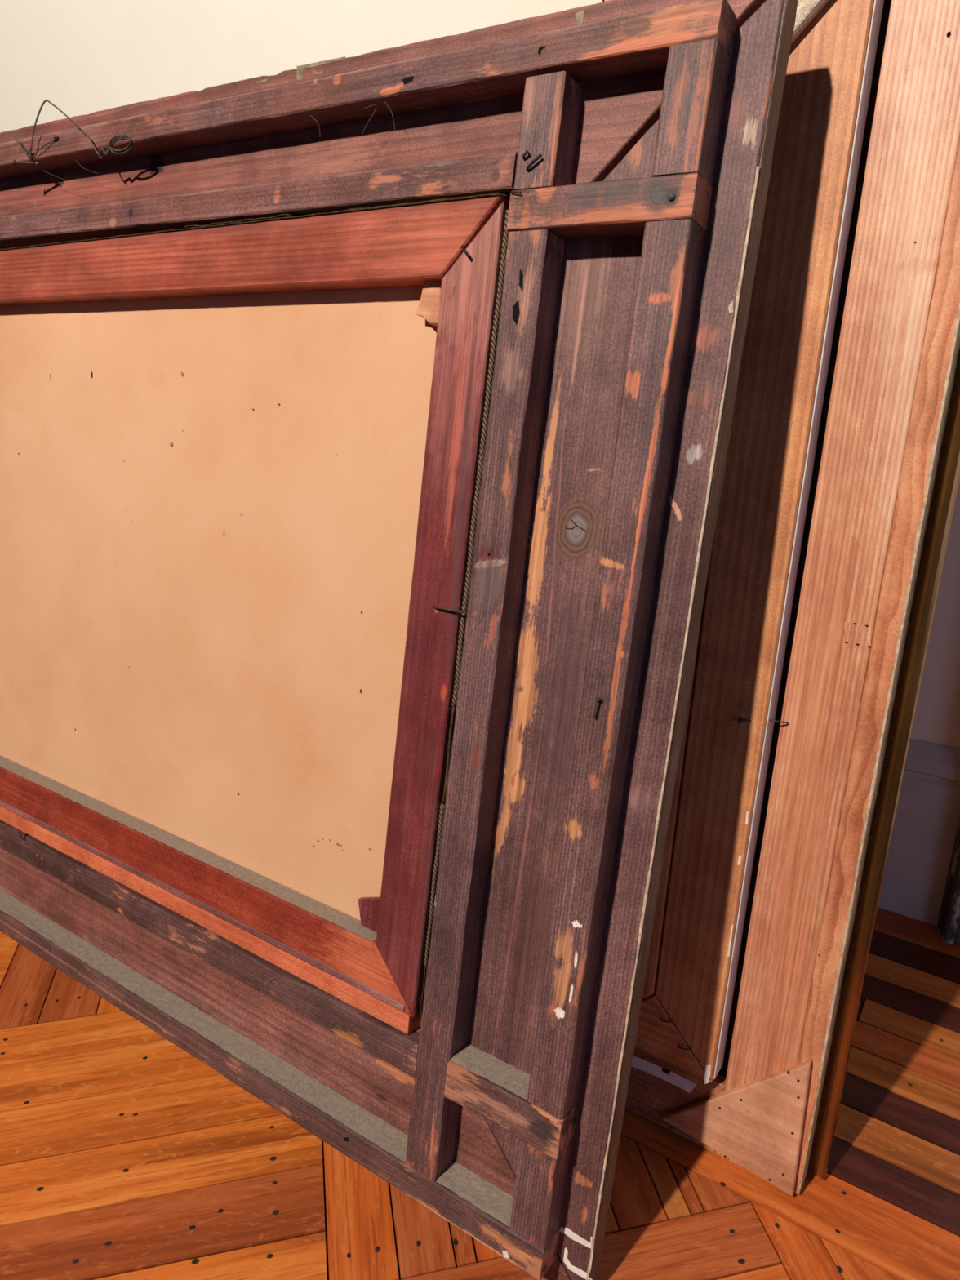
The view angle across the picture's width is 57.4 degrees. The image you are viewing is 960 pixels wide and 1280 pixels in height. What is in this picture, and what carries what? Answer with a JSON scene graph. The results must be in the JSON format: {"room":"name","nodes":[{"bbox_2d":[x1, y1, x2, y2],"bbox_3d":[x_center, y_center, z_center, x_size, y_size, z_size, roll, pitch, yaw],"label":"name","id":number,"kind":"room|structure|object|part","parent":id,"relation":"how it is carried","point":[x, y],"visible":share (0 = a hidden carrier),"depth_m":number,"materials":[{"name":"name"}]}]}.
{"room":"workspace","nodes":[
{"label":"workspace","id":0,"kind":"room"},
{"bbox_2d":[0,906,959,1279],"bbox_3d":[-1.146,1.037,0.066,6.800,0.060,4.600,12,25,31],"label":"floor","id":1,"kind":"structure","parent":0,"point":[125,1155],"depth_m":1.01,"materials":[{"name":"orange wood"}]},
{"bbox_2d":[0,0,798,1279],"bbox_3d":[-0.477,-0.078,1.190,1.578,1.194,0.361,12,25,31],"label":"picture frame","id":2,"kind":"object","parent":1,"relation":"on","point":[630,144],"visible":0.95,"depth_m":0.83,"materials":[{"name":"brown wood"}]},
{"bbox_2d":[0,192,510,1022],"bbox_3d":[-0.488,-0.100,1.160,1.151,0.812,0.223,12,25,31],"label":"canvas","id":3,"kind":"object","parent":2,"relation":"on","point":[241,462],"visible":1,"depth_m":1.03,"materials":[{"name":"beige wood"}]},
{"bbox_3d":[-0.047,0.253,0.896,0.005,0.179,0.006,12,11,31],"label":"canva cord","id":4,"kind":"part","parent":3,"relation":"part of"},
{"bbox_3d":[-0.031,0.115,0.873,0.004,0.102,0.004,12,11,31],"label":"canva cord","id":5,"kind":"part","parent":3,"relation":"part of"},
{"bbox_3d":[0.000,-0.161,0.827,0.006,0.461,0.007,12,11,31],"label":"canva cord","id":6,"kind":"part","parent":3,"relation":"part of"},
{"bbox_3d":[-0.532,0.400,1.275,1.571,0.243,0.028,12,11,31],"label":"backboard rail","id":7,"kind":"part","parent":2,"relation":"part of","materials":[{"name":"brown wood"}]},
{"bbox_3d":[-0.423,-0.549,1.115,1.572,0.243,0.028,12,11,31],"label":"backboard rail","id":8,"kind":"part","parent":2,"relation":"part of","materials":[{"name":"brown wood"}]},
{"bbox_3d":[0.077,0.051,0.849,0.243,1.200,0.028,12,11,31],"label":"backboard rail","id":9,"kind":"part","parent":2,"relation":"part of","materials":[{"name":"brown wood"}]},
{"bbox_2d":[602,0,959,1195],"bbox_3d":[0.261,-0.131,0.920,0.412,1.459,0.284,12,25,31],"label":"gilded picture frame","id":10,"kind":"object","parent":1,"relation":"on","point":[886,477],"visible":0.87,"depth_m":0.85,"materials":[{"name":"brown wood"}]},
{"bbox_3d":[0.214,0.538,1.079,0.177,0.093,0.037,12,16,31],"label":"rail","id":11,"kind":"part","parent":10,"relation":"part of","materials":[{"name":"brown wood"}]},
{"bbox_2d":[631,0,884,1093],"bbox_3d":[0.253,-0.108,0.896,0.177,1.275,0.221,12,25,31],"label":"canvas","id":12,"kind":"object","parent":10,"relation":"attached to","point":[686,1007],"visible":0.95,"depth_m":0.86,"materials":[{"name":"beige wood"}]},
{"bbox_2d":[791,0,828,44],"bbox_3d":[0.273,-0.544,0.763,0.086,0.088,0.016,8,23,23],"label":"canvas","id":13,"kind":"object","parent":12,"relation":"attached to","point":[806,10],"visible":0.27,"depth_m":0.75,"materials":[{"name":"beige fabric"}]},
{"bbox_3d":[0.414,-0.108,0.846,0.071,1.468,0.026,12,16,31],"label":"gilded moulding","id":14,"kind":"part","parent":10,"relation":"part of","materials":[{"name":"brown wood"}]},
{"bbox_2d":[0,0,959,918],"bbox_3d":[0.103,-0.962,1.364,6.800,2.700,0.080,12,25,31],"label":"wall","id":15,"kind":"structure","parent":0,"point":[83,57],"depth_m":1.67,"materials":[{"name":"beige paint"}]},
{"bbox_2d":[877,737,959,925],"bbox_3d":[-1.003,-0.068,2.438,4.164,0.303,0.024,12,25,31],"label":"baseboard","id":16,"kind":"structure","parent":15,"relation":"attached to","point":[927,816],"depth_m":1.37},
{"bbox_2d":[936,822,959,943],"bbox_3d":[0.760,-0.556,0.968,0.126,2.201,0.060,12,25,31],"label":"trim","id":17,"kind":"structure","parent":15,"relation":"attached to","point":[948,928],"depth_m":1.34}
]}

